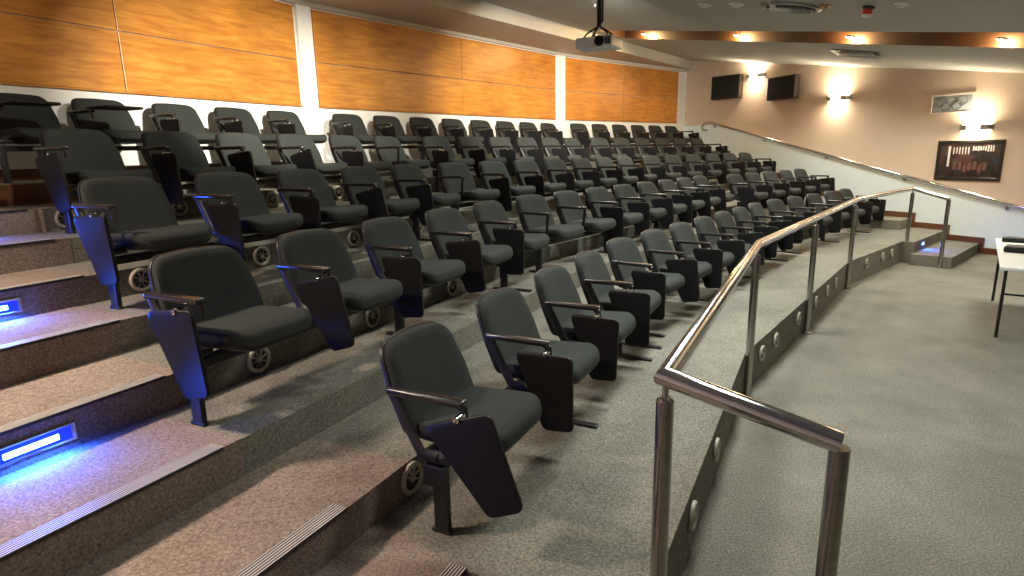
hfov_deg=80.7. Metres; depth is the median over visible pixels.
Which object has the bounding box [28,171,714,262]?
tier slab
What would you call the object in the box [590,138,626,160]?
seat
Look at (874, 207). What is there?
seat
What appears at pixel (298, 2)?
trim
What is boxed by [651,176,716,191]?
rail
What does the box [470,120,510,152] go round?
seat
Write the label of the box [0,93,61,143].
seat
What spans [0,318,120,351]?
stair nosing
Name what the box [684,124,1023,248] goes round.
wainscot
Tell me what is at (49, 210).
step slab
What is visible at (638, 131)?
seat
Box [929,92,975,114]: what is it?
picture
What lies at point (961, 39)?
trim
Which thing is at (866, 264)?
air diffuser
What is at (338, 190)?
air diffuser
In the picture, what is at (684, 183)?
seat
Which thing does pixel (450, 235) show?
seat
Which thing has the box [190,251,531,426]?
rail
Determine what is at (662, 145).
seat
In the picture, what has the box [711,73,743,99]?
wall speaker
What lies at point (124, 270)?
step slab
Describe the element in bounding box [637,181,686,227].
seat
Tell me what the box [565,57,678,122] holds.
wall panel
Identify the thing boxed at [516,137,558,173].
seat
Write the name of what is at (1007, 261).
table
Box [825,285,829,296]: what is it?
air diffuser
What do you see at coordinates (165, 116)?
seat
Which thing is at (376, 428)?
step slab
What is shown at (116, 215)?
seat
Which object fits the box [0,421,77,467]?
step light
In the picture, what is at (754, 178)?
seat
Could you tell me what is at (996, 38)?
lamp
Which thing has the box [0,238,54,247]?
stair nosing
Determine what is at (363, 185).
seat
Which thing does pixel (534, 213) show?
seat
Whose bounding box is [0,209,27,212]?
stair nosing
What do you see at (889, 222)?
step slab
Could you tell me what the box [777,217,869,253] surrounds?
rail
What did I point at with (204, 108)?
wall
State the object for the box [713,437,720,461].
air diffuser
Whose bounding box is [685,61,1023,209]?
wall
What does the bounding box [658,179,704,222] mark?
seat
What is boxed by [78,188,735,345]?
tier slab
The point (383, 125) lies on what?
seat
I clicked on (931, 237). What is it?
step slab
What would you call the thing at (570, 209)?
seat
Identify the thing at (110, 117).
seat
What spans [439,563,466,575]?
stair nosing
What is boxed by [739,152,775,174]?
seat
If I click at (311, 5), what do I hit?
trim
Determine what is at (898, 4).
smoke detector
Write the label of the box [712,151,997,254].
baseboard
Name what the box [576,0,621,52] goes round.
projector
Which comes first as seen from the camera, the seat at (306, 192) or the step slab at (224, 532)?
the step slab at (224, 532)
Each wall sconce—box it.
[747,72,765,78]
[827,95,850,101]
[959,123,994,130]
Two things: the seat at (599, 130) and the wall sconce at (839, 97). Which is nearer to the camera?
the wall sconce at (839, 97)
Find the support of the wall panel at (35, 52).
attached to the wall at (204, 108)
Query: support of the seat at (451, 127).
on the rail at (420, 149)
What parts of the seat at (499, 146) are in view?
armrest, arm frame, backrest, seat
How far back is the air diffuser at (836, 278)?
7.18 m
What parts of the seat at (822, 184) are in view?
backrest, armrest, armrest, seat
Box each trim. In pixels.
[0,183,78,205]
[279,0,300,4]
[301,1,560,54]
[561,53,688,71]
[598,30,1023,47]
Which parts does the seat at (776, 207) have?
backrest, armrest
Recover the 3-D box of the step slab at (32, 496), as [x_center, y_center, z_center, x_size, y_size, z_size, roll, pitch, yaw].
[-2.025,0.978,1.438,0.568,0.169,2.825,5,14,26]
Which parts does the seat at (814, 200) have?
backrest, armrest, seat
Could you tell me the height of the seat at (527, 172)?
0.576 m
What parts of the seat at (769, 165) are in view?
backrest, seat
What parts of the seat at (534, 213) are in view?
armrest, arm frame, backrest, seat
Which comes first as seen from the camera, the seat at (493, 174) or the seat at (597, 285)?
the seat at (597, 285)
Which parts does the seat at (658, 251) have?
backrest, armrest, arm frame, seat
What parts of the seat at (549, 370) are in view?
backrest, armrest, arm frame, seat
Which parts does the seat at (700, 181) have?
backrest, armrest, seat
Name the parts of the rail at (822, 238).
post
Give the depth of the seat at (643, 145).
11.91 m
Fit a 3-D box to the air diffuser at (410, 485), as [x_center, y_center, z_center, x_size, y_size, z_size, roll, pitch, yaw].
[-0.451,0.839,2.666,0.045,0.150,0.150,5,14,26]
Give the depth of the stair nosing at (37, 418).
2.48 m
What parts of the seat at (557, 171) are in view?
backrest, armrest, arm frame, seat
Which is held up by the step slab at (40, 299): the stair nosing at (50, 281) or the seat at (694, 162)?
the stair nosing at (50, 281)
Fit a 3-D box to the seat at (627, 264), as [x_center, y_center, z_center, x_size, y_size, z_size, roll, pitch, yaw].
[1.128,-0.110,5.140,0.644,0.578,0.634,8,16,36]
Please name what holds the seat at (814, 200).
on the rail at (822, 238)
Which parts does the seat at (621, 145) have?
backrest, seat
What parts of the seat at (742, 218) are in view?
backrest, armrest, arm frame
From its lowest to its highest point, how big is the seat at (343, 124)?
0.576 m
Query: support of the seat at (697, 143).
on the rail at (663, 160)
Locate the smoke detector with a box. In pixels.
[894,2,909,7]
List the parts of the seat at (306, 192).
armrest, arm frame, backrest, seat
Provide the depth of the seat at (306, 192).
4.71 m
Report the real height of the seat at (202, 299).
0.575 m
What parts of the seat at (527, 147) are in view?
backrest, armrest, arm frame, seat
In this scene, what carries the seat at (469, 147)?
on the rail at (434, 172)
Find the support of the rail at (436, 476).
on the tier slab at (586, 493)
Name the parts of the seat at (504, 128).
backrest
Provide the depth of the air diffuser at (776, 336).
5.09 m
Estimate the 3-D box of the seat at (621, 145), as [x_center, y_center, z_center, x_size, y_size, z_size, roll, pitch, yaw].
[2.259,-2.592,11.555,0.634,0.578,0.644,-13,17,-42]
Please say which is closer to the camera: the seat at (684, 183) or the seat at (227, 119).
the seat at (227, 119)
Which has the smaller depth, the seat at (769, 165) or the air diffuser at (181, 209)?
the air diffuser at (181, 209)
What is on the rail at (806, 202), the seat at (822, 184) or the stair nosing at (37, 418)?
the seat at (822, 184)
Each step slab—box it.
[0,207,45,236]
[0,234,73,274]
[0,267,104,321]
[0,306,140,387]
[0,355,187,476]
[0,415,244,575]
[8,163,686,231]
[49,179,746,300]
[69,437,408,575]
[114,200,787,401]
[313,221,844,488]
[314,519,464,575]
[825,206,871,227]
[866,216,907,229]
[900,229,941,262]
[909,240,978,268]
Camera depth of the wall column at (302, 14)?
7.98 m
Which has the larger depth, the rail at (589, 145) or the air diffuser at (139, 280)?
the rail at (589, 145)
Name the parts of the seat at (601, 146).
backrest, seat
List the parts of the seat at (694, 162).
backrest, seat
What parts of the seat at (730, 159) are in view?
backrest, seat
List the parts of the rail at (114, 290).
post, post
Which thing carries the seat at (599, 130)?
on the rail at (589, 145)
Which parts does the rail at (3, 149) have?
post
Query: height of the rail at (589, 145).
0.290 m
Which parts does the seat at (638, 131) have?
backrest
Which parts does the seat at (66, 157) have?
armrest, arm frame, backrest, seat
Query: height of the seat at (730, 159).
0.575 m
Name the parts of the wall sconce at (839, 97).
glass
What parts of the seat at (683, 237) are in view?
backrest, armrest, arm frame, seat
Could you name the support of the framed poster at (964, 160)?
attached to the wall at (886, 123)
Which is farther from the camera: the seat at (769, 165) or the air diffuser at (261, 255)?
the seat at (769, 165)
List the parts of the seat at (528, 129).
backrest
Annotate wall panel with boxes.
[0,0,302,106]
[310,9,556,119]
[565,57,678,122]
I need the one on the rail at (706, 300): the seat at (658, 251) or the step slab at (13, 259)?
the seat at (658, 251)
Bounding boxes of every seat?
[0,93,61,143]
[33,128,152,212]
[67,98,155,144]
[71,176,211,285]
[138,131,235,203]
[143,245,311,398]
[149,103,223,144]
[192,172,302,261]
[213,107,278,143]
[214,132,296,184]
[266,110,326,143]
[275,228,402,350]
[276,134,347,173]
[276,169,367,229]
[328,135,391,170]
[331,114,382,144]
[340,166,419,219]
[361,216,465,317]
[373,115,421,144]
[373,136,429,170]
[379,321,541,517]
[391,164,460,225]
[409,117,454,145]
[422,136,474,175]
[424,207,512,292]
[437,162,499,202]
[441,118,483,153]
[458,137,506,178]
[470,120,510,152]
[473,201,549,274]
[475,287,599,431]
[478,161,535,211]
[489,137,534,176]
[496,121,533,152]
[513,160,565,197]
[515,194,583,239]
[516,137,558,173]
[519,122,553,147]
[534,265,635,380]
[540,123,563,148]
[541,138,581,165]
[544,159,593,191]
[553,190,615,231]
[563,138,601,160]
[570,123,601,147]
[571,158,616,186]
[574,250,660,345]
[586,187,642,239]
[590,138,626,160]
[591,124,621,144]
[595,157,637,195]
[606,237,684,319]
[612,124,634,142]
[613,138,648,162]
[613,184,666,233]
[616,156,656,192]
[631,125,654,142]
[635,138,668,158]
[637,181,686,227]
[641,229,711,301]
[642,155,681,189]
[648,125,672,142]
[654,138,687,157]
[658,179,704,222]
[664,155,702,180]
[665,126,698,142]
[669,222,734,287]
[673,138,704,164]
[677,177,720,216]
[685,154,721,181]
[690,138,727,163]
[693,175,734,211]
[694,216,750,275]
[705,153,739,183]
[714,211,769,265]
[723,153,756,180]
[727,174,768,210]
[732,207,783,257]
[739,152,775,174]
[745,172,785,207]
[748,203,795,249]
[763,171,800,204]
[767,199,814,243]
[779,170,815,200]
[787,196,832,237]
[794,169,834,195]
[806,193,849,232]
[824,191,865,227]
[839,188,885,223]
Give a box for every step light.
[0,297,22,315]
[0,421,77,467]
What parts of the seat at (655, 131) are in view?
backrest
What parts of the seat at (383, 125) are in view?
armrest, backrest, seat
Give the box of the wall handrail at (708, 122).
[701,121,1023,209]
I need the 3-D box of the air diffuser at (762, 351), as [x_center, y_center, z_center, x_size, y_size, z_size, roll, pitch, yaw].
[1.983,0.520,4.802,0.045,0.132,0.132,8,16,36]
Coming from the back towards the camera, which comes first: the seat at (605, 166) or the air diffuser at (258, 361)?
the seat at (605, 166)
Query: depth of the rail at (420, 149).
8.97 m
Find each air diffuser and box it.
[54,210,76,227]
[129,268,150,290]
[171,200,187,215]
[247,348,270,372]
[253,246,269,265]
[265,191,277,205]
[334,186,343,198]
[347,230,359,245]
[364,308,379,327]
[401,461,422,495]
[447,279,457,295]
[688,500,697,530]
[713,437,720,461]
[759,345,765,361]
[773,332,778,347]
[796,312,800,324]
[814,296,817,307]
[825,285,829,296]
[834,277,837,287]
[864,259,868,267]
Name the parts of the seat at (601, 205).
backrest, armrest, arm frame, seat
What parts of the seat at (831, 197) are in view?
backrest, armrest, seat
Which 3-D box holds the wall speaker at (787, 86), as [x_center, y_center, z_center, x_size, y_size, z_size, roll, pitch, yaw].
[5.832,-4.299,12.934,0.183,0.480,0.770,-6,14,-20]
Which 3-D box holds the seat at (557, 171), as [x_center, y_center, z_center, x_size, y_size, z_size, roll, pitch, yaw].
[0.764,-1.486,8.273,0.639,0.575,0.634,8,16,36]
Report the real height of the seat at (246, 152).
0.575 m
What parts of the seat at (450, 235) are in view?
backrest, armrest, arm frame, seat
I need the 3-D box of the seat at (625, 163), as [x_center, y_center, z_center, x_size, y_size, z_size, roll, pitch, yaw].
[2.039,-1.879,9.905,0.639,0.575,0.634,8,16,36]
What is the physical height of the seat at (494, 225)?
0.578 m
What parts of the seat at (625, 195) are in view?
backrest, armrest, arm frame, seat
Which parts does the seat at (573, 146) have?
backrest, armrest, seat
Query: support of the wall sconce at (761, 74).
attached to the wall at (886, 123)
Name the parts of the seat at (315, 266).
armrest, arm frame, backrest, seat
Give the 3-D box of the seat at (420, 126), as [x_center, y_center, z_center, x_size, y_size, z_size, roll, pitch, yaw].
[-1.242,-2.334,9.215,0.644,0.578,0.634,8,16,36]
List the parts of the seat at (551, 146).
backrest, armrest, arm frame, seat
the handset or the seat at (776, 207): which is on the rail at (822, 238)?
the seat at (776, 207)
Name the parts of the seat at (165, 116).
armrest, arm frame, backrest, seat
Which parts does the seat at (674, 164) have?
backrest, armrest, arm frame, seat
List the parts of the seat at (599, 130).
backrest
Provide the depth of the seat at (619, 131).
13.12 m
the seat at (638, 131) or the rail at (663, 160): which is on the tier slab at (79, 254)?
the rail at (663, 160)
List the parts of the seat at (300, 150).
armrest, arm frame, backrest, seat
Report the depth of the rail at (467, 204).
7.29 m
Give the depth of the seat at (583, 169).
8.66 m
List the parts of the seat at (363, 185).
armrest, arm frame, backrest, seat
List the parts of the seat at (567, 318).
backrest, armrest, arm frame, seat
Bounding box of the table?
[991,238,1023,337]
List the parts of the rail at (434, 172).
post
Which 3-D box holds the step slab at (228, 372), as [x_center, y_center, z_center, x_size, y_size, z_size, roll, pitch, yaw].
[1.706,-0.753,8.052,1.281,0.165,12.609,9,16,37]
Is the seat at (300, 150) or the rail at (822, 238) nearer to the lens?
the seat at (300, 150)
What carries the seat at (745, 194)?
on the rail at (806, 202)
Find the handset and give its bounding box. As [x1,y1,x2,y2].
[1002,236,1023,242]
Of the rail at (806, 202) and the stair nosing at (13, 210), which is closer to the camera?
the stair nosing at (13, 210)
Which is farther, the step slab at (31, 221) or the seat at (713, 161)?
the seat at (713, 161)
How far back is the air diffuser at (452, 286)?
4.94 m
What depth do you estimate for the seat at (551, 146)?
9.93 m
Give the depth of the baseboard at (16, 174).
5.32 m
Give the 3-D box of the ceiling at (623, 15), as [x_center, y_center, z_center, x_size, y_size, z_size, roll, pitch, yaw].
[5.123,-2.714,4.386,14.750,1.227,26.000,8,16,36]
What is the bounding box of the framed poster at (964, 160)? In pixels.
[933,139,1005,181]
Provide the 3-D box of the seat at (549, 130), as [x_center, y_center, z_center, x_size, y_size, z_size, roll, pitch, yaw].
[0.900,-2.991,11.941,0.665,0.576,0.634,8,16,36]
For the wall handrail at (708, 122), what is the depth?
11.39 m
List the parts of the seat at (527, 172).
armrest, arm frame, backrest, seat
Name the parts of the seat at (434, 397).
armrest, arm frame, backrest, seat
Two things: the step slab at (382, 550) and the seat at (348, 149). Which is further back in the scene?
the seat at (348, 149)
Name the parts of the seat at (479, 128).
armrest, backrest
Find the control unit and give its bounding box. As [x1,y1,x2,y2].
[1003,244,1023,252]
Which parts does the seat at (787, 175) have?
backrest, seat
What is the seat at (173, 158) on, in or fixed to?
on the rail at (68, 216)
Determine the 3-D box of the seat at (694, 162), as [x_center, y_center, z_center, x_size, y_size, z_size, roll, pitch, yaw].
[3.572,-2.228,11.319,0.634,0.576,0.625,-13,17,-42]
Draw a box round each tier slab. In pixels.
[0,157,703,206]
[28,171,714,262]
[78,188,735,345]
[158,201,825,474]
[382,227,933,575]
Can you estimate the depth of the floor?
3.75 m
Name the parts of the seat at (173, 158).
armrest, arm frame, backrest, seat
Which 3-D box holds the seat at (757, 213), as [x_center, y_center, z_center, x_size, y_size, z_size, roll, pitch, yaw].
[3.578,-0.860,8.249,0.679,0.575,0.634,8,16,36]
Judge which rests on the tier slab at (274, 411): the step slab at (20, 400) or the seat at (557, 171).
the step slab at (20, 400)
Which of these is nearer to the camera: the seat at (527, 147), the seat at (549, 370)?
the seat at (549, 370)
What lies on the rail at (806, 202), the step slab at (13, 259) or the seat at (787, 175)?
the seat at (787, 175)
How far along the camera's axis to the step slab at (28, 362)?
3.00 m
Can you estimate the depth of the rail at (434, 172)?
7.79 m
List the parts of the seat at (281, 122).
armrest, arm frame, backrest, seat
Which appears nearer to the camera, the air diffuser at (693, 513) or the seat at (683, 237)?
the air diffuser at (693, 513)
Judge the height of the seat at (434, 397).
0.553 m
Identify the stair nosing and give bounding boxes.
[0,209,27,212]
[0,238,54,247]
[0,275,84,292]
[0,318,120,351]
[0,374,165,435]
[0,443,223,562]
[234,503,347,575]
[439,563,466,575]
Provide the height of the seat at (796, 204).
0.578 m
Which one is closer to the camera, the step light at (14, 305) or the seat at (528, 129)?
the step light at (14, 305)
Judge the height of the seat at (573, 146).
0.576 m
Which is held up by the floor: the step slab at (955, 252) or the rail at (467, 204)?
the step slab at (955, 252)
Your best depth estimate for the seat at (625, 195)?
7.37 m
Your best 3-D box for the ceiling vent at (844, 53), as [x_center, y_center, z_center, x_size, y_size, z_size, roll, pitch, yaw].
[5.424,-3.662,9.433,0.709,0.146,0.720,8,16,36]
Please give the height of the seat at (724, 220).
0.575 m
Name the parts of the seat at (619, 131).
backrest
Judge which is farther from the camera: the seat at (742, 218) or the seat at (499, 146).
the seat at (499, 146)
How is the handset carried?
on the table
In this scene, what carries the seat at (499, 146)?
on the rail at (434, 172)
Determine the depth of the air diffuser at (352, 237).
5.48 m
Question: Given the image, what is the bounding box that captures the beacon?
[862,5,875,17]
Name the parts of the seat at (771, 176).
backrest, seat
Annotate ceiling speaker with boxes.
[698,3,710,7]
[729,2,742,7]
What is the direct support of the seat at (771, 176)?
on the rail at (806, 202)
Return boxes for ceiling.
[300,0,690,69]
[479,0,1023,72]
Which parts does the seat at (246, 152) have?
armrest, arm frame, backrest, seat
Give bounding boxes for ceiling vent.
[760,1,821,13]
[829,49,886,58]
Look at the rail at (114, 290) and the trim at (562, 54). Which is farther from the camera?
the trim at (562, 54)
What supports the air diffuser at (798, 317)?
attached to the tier slab at (586, 493)
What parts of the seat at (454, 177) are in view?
armrest, arm frame, backrest, seat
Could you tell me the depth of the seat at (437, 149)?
7.89 m
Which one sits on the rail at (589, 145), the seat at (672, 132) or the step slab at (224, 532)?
the seat at (672, 132)
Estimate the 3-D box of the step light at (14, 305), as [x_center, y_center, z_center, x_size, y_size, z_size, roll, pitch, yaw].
[-2.700,0.120,3.087,0.014,0.080,0.322,5,14,27]
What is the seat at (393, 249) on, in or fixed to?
on the rail at (198, 408)
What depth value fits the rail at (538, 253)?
6.61 m
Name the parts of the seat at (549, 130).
backrest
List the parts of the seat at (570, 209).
backrest, armrest, arm frame, seat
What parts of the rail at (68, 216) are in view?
post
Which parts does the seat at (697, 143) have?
backrest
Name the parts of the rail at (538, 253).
post, post, post, post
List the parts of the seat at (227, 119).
armrest, arm frame, backrest, seat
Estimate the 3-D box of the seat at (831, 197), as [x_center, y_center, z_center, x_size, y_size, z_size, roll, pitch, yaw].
[5.633,-1.346,10.232,0.634,0.578,0.640,-13,17,-42]
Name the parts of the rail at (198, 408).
post, post, post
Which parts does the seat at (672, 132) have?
backrest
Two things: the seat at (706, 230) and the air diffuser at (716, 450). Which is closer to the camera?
the air diffuser at (716, 450)
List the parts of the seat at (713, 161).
backrest, seat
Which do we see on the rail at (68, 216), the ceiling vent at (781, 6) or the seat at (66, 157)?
the seat at (66, 157)
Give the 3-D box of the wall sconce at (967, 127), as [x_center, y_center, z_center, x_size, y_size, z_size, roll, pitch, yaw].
[7.644,-2.654,9.945,0.125,0.104,0.500,-8,14,-27]
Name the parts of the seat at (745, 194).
backrest, armrest, arm frame, seat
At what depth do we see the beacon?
5.71 m
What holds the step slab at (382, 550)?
on the tier slab at (586, 493)
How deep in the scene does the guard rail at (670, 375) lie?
1.83 m
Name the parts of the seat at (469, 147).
armrest, arm frame, backrest, seat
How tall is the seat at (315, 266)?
0.566 m
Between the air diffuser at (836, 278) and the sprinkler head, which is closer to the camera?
the sprinkler head
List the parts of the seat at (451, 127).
armrest, backrest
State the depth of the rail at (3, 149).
4.79 m
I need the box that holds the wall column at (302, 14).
[293,1,323,162]
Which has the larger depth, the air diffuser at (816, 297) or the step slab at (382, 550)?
the air diffuser at (816, 297)
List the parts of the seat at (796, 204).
backrest, armrest, seat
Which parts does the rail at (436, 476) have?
post, post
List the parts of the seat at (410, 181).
armrest, arm frame, backrest, seat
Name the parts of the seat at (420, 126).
armrest, arm frame, backrest, seat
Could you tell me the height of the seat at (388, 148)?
0.426 m
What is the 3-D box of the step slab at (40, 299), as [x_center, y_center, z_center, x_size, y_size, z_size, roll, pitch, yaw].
[-3.441,0.309,2.288,0.565,0.165,3.295,5,14,26]
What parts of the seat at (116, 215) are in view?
armrest, arm frame, backrest, seat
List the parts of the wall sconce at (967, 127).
glass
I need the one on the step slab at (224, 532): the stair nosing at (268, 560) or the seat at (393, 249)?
the stair nosing at (268, 560)
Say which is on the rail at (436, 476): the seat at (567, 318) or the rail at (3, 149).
the seat at (567, 318)
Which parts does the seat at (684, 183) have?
backrest, armrest, seat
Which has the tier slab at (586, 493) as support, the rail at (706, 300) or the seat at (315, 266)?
the rail at (706, 300)
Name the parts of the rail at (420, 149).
post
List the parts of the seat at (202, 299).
armrest, arm frame, backrest, seat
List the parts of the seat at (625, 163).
backrest, armrest, seat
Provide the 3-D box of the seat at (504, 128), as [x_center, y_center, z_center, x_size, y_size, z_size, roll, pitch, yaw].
[0.038,-2.729,10.856,0.640,0.578,0.634,8,16,36]
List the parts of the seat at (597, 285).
backrest, armrest, arm frame, seat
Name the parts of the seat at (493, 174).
armrest, arm frame, backrest, seat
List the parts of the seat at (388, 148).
armrest, arm frame, backrest, seat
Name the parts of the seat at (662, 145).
backrest, armrest, seat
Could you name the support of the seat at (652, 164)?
on the rail at (715, 177)
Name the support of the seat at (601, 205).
on the rail at (538, 253)
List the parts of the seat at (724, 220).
backrest, armrest, arm frame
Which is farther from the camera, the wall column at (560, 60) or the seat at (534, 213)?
the wall column at (560, 60)
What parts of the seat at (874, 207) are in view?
backrest, seat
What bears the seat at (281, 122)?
on the rail at (3, 149)
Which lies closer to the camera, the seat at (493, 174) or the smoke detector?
the smoke detector
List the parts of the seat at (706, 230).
backrest, armrest, arm frame, seat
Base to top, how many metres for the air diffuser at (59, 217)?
0.150 m
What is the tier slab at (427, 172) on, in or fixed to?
on the tier slab at (79, 254)
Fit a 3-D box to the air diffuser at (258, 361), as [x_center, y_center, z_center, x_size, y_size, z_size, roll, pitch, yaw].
[-1.378,0.385,3.262,0.045,0.150,0.150,5,14,26]
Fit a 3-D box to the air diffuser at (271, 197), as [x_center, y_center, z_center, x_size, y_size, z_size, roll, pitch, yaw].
[-2.411,-0.895,6.030,0.045,0.150,0.150,5,14,26]
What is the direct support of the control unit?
on the table
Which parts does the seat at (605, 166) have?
backrest, armrest, arm frame, seat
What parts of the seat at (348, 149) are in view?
armrest, arm frame, backrest, seat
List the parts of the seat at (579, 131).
backrest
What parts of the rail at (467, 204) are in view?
post, post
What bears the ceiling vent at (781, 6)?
in the ceiling at (623, 15)
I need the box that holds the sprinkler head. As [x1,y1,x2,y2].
[818,4,830,9]
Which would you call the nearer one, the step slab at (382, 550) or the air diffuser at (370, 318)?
the step slab at (382, 550)
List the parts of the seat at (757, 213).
backrest, armrest, arm frame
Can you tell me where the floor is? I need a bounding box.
[682,253,1023,575]
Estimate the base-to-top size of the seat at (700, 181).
0.575 m
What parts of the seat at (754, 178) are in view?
backrest, armrest, seat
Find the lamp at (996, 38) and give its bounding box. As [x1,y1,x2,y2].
[995,37,1007,40]
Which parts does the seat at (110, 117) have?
armrest, arm frame, backrest, seat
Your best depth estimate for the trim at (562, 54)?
13.62 m
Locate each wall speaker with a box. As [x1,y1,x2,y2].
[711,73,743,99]
[767,74,800,100]
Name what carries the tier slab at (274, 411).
on the tier slab at (586, 493)
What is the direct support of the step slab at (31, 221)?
on the tier slab at (79, 254)
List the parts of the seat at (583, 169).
backrest, armrest, arm frame, seat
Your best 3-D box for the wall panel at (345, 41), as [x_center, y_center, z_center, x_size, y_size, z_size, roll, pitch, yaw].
[-0.875,-3.584,10.220,0.038,1.244,5.675,9,16,38]
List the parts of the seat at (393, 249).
armrest, arm frame, backrest, seat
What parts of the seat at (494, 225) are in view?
backrest, armrest, arm frame, seat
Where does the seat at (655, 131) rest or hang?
on the rail at (589, 145)
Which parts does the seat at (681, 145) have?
backrest, seat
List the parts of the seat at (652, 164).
backrest, seat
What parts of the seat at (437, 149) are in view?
armrest, arm frame, backrest, seat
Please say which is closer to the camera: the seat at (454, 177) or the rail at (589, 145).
the seat at (454, 177)
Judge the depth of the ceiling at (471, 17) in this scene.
9.59 m
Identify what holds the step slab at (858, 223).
on the tier slab at (586, 493)
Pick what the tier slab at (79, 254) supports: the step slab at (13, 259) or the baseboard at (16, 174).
the step slab at (13, 259)
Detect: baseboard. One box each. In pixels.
[0,162,282,181]
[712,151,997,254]
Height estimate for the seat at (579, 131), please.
0.578 m
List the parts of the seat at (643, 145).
backrest, seat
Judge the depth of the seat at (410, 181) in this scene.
5.86 m
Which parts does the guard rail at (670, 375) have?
post, post, handrail, post, post, post, post, post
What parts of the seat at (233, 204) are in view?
armrest, arm frame, backrest, seat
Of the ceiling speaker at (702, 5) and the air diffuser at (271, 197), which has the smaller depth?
the air diffuser at (271, 197)
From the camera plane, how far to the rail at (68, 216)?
4.90 m
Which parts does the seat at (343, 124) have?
armrest, arm frame, backrest, seat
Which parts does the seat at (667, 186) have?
backrest, armrest, seat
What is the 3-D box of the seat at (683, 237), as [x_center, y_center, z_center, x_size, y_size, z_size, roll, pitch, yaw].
[1.940,-0.360,6.180,0.644,0.578,0.634,8,16,36]
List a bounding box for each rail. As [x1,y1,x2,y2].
[0,145,276,182]
[63,172,391,233]
[108,206,440,309]
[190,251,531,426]
[362,145,564,159]
[423,341,661,535]
[432,163,571,192]
[450,184,633,232]
[529,206,712,272]
[588,144,673,152]
[613,158,702,173]
[650,186,950,575]
[650,258,788,337]
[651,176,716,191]
[737,193,808,213]
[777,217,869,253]
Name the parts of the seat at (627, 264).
backrest, arm frame, armrest, seat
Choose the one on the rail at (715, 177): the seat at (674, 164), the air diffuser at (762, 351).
the seat at (674, 164)
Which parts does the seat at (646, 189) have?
backrest, armrest, seat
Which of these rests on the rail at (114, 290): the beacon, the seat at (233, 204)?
the seat at (233, 204)
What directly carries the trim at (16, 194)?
attached to the wall at (204, 108)
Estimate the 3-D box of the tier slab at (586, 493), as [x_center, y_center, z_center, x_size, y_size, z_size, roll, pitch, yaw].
[1.331,-0.227,8.385,6.898,0.330,19.675,9,16,38]
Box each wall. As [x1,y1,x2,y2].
[0,0,686,169]
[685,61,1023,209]
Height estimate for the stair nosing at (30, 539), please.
0.016 m
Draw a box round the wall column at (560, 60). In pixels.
[556,55,564,148]
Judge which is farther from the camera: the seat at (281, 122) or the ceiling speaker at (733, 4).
the seat at (281, 122)
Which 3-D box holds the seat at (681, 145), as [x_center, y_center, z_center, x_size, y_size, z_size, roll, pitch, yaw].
[3.778,-2.934,12.937,0.634,0.578,0.644,-13,17,-42]

